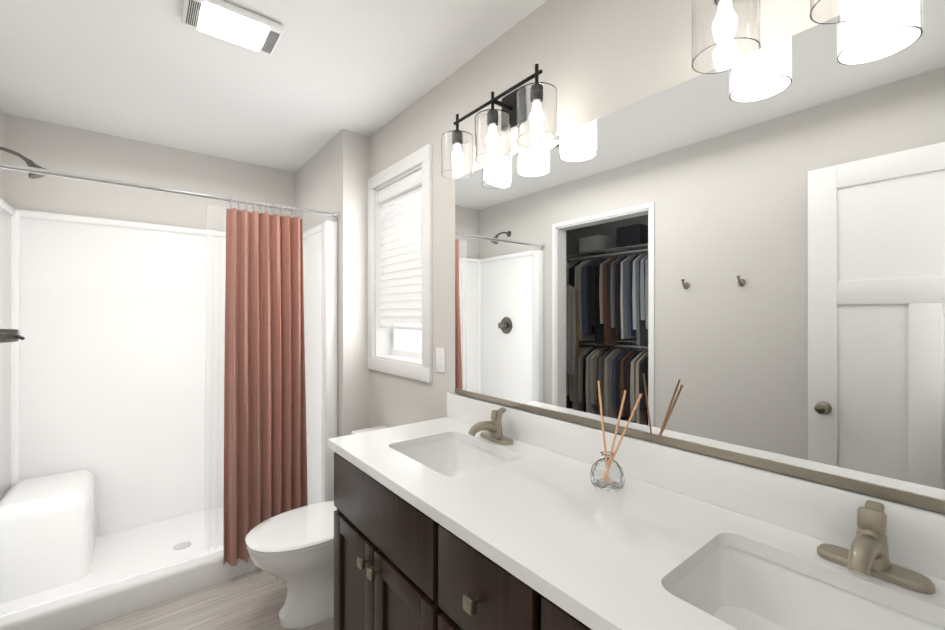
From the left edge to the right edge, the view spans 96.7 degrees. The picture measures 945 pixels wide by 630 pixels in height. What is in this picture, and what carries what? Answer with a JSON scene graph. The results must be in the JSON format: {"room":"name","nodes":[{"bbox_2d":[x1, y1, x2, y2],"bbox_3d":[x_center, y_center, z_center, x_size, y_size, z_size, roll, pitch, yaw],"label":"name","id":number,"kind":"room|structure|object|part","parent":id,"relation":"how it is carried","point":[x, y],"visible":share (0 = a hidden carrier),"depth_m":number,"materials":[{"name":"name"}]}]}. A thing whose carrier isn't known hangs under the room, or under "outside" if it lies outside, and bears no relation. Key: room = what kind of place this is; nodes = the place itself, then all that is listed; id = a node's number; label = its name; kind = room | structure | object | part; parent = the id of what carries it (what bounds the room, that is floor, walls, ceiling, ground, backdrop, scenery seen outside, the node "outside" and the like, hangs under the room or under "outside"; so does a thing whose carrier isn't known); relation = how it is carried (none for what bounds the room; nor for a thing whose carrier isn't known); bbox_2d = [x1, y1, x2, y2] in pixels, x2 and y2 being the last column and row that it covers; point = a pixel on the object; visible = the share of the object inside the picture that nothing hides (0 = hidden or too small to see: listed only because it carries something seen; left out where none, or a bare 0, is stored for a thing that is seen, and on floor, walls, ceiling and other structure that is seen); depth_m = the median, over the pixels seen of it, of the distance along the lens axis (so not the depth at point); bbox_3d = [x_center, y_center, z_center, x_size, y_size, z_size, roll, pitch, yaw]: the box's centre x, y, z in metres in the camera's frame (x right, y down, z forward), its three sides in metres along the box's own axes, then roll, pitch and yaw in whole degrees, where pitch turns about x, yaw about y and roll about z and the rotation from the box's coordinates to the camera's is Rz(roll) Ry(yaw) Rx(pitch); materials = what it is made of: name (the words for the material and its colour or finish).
{"room":"bathroom","nodes":[
{"label":"bathroom","id":0,"kind":"room"},
{"bbox_2d":[0,107,4,199],"bbox_3d":[-1.461,0.132,0.823,0.120,2.470,3.970,0,0,-39],"label":"wall","id":1,"kind":"structure","parent":0,"point":[2,154],"depth_m":2.26,"materials":[{"name":"paint"}]},
{"bbox_2d":[0,147,45,178],"bbox_3d":[-2.188,-0.739,2.016,0.227,0.145,0.086,0,0,-39],"label":"shower head","id":2,"kind":"object","parent":1,"relation":"attached to","point":[30,163],"visible":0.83,"depth_m":2.03},
{"bbox_2d":[0,162,338,565],"bbox_3d":[-1.388,0.320,2.047,1.518,1.896,0.132,0,0,-39],"label":"shower curtain","id":3,"kind":"object","parent":1,"relation":"attached to","point":[265,453],"visible":0.96,"depth_m":2.25,"materials":[{"name":"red fabric"}]},
{"bbox_3d":[-1.412,-0.588,2.078,1.518,0.080,0.052,0,0,-39],"label":"rod","id":4,"kind":"part","parent":3,"relation":"part of","materials":[{"name":"silver metal"}]},
{"bbox_2d":[5,114,294,231],"bbox_3d":[-1.944,0.134,2.881,1.990,2.470,0.150,0,0,-39],"label":"wall","id":5,"kind":"structure","parent":0,"point":[54,147],"depth_m":2.62,"materials":[{"name":"paint"}]},
{"bbox_2d":[82,569,333,629],"bbox_3d":[-1.508,1.417,0.849,3.840,0.100,4.770,0,0,-39],"label":"floor","id":6,"kind":"structure","parent":0,"point":[253,600],"depth_m":1.94,"materials":[{"name":"wood"}]},
{"bbox_2d":[0,197,337,629],"bbox_3d":[-1.683,0.419,2.416,1.516,1.999,0.898,0,0,-39],"label":"shower","id":7,"kind":"object","parent":6,"relation":"on","point":[104,433],"visible":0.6,"depth_m":2.50,"materials":[{"name":"plastic"}]},
{"bbox_2d":[0,329,24,342],"bbox_3d":[-2.204,0.098,2.003,0.117,0.164,0.164,0,0,-39],"label":"shower valve","id":8,"kind":"object","parent":7,"relation":"attached to","point":[9,335],"visible":1,"depth_m":1.98,"materials":[{"name":"silver metal"}]},
{"bbox_2d":[245,425,389,628],"bbox_3d":[-0.664,0.999,2.014,0.753,0.739,0.420,0,0,-39],"label":"toilet","id":9,"kind":"object","parent":6,"relation":"on","point":[293,549],"visible":0.33,"depth_m":1.85,"materials":[{"name":"ceramic"}]},
{"bbox_2d":[328,444,603,629],"bbox_3d":[0.238,0.930,1.027,0.584,0.875,1.790,0,0,-39],"label":"bathroom vanity","id":10,"kind":"object","parent":6,"relation":"on","point":[398,565],"depth_m":1.11,"materials":[{"name":"brown wood"}]},
{"bbox_2d":[328,416,944,629],"bbox_3d":[0.253,0.477,1.025,0.562,0.030,1.840,0,0,-39],"label":"countertop","id":11,"kind":"structure","parent":10,"relation":"on","point":[625,558],"depth_m":0.90,"materials":[{"name":"white stone"}]},
{"bbox_2d":[404,436,503,471],"bbox_3d":[-0.068,0.556,1.434,0.308,0.152,0.408,0,0,-39],"label":"sink","id":12,"kind":"object","parent":11,"relation":"in","point":[452,453],"depth_m":1.63,"materials":[{"name":"white ceramic"}]},
{"bbox_2d":[468,408,512,444],"bbox_3d":[0.054,0.406,1.532,0.170,0.112,0.156,0,0,-39],"label":"faucet","id":13,"kind":"object","parent":11,"relation":"on","point":[492,430],"visible":0.98,"depth_m":1.53,"materials":[{"name":"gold metal"}]},
{"bbox_2d":[590,381,641,491],"bbox_3d":[0.379,0.322,1.114,0.090,0.280,0.139,0,0,-39],"label":"diffuser","id":14,"kind":"object","parent":11,"relation":"on","point":[607,473],"visible":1,"depth_m":1.10,"materials":[{"name":"clear glass"}]},
{"bbox_2d":[684,544,944,629],"bbox_3d":[0.552,0.556,0.657,0.308,0.152,0.408,0,0,-39],"label":"sink","id":15,"kind":"object","parent":11,"relation":"in","point":[770,594],"depth_m":0.82,"materials":[{"name":"white ceramic"}]},
{"bbox_2d":[817,500,934,593],"bbox_3d":[0.690,0.405,0.735,0.170,0.112,0.156,0,0,-39],"label":"faucet","id":16,"kind":"object","parent":11,"relation":"on","point":[866,554],"visible":0.94,"depth_m":0.74,"materials":[{"name":"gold metal"}]},
{"bbox_2d":[0,0,546,171],"bbox_3d":[-0.753,-1.152,1.388,1.990,0.100,3.970,0,0,-39],"label":"ceiling","id":17,"kind":"structure","parent":0,"point":[157,72],"depth_m":1.87,"materials":[{"name":"paint"}]},
{"bbox_2d":[181,0,283,55],"bbox_3d":[-0.896,-1.077,1.575,0.310,0.050,0.210,0,0,-39],"label":"fan","id":18,"kind":"object","parent":17,"relation":"attached to","point":[228,21],"visible":1,"depth_m":1.54,"materials":[{"name":"white plastic"}]},
{"bbox_2d":[295,129,369,436],"bbox_3d":[-1.000,0.134,2.924,0.180,2.470,0.980,0,0,-39],"label":"wall","id":19,"kind":"structure","parent":0,"point":[332,175],"depth_m":2.54,"materials":[{"name":"paint"}]},
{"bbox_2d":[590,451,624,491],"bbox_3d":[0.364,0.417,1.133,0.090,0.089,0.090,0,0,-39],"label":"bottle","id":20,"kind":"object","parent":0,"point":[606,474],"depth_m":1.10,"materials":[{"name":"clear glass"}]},
{"bbox_2d":[370,0,944,513],"bbox_3d":[-0.034,0.133,1.961,0.150,2.470,3.970,0,0,-39],"label":"wall","id":21,"kind":"structure","parent":0,"point":[596,58],"depth_m":1.50,"materials":[{"name":"paint"}]},
{"bbox_2d":[367,143,431,382],"bbox_3d":[-0.370,-0.252,2.352,0.148,1.160,0.700,0,0,-39],"label":"window","id":22,"kind":"structure","parent":21,"relation":"in","point":[408,340],"depth_m":2.39,"materials":[{"name":"white wood"}]},
{"bbox_2d":[378,169,421,330],"bbox_3d":[-0.386,-0.333,2.340,0.048,0.829,0.528,0,0,-39],"label":"window blind","id":23,"kind":"object","parent":22,"relation":"attached to","point":[401,285],"visible":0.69,"depth_m":2.34,"materials":[{"name":"white plastic"}]},
{"bbox_3d":[-0.324,-0.253,2.389,0.030,0.994,0.536,0,0,-39],"label":"window sash","id":24,"kind":"part","parent":22,"relation":"part of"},
{"bbox_2d":[436,347,444,372],"bbox_3d":[-0.152,0.213,1.982,0.008,0.116,0.072,0,0,-39],"label":"outlet","id":25,"kind":"object","parent":21,"relation":"attached to","point":[440,360],"visible":1,"depth_m":1.97,"materials":[{"name":"white plastic"}]},
{"bbox_2d":[441,64,556,179],"bbox_3d":[0.092,-0.704,1.538,0.179,0.277,0.560,0,0,-39],"label":"sconce","id":26,"kind":"object","parent":21,"relation":"attached to","point":[529,111],"visible":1,"depth_m":1.46,"materials":[{"name":"glass"}]},
{"bbox_3d":[0.109,-0.765,1.552,0.135,0.155,0.472,0,0,-39],"label":"arm","id":27,"kind":"part","parent":26,"relation":"part of"},
{"bbox_2d":[447,392,944,579],"bbox_3d":[0.465,0.408,1.194,0.020,0.109,1.840,0,0,-39],"label":"backsplash","id":28,"kind":"structure","parent":21,"relation":"attached to","point":[915,536],"depth_m":0.98,"materials":[{"name":"white stone"}]},
{"bbox_2d":[455,0,944,512],"bbox_3d":[0.479,-0.130,1.187,0.010,0.955,1.780,0,0,-39],"label":"mirror","id":29,"kind":"object","parent":21,"relation":"attached to","point":[743,264],"visible":0.85,"depth_m":0.98,"materials":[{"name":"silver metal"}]},
{"bbox_2d":[691,0,890,73],"bbox_3d":[0.706,-0.704,0.768,0.179,0.277,0.560,0,0,-39],"label":"sconce","id":30,"kind":"object","parent":21,"relation":"attached to","point":[725,35],"visible":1,"depth_m":0.87,"materials":[{"name":"glass"}]}
]}

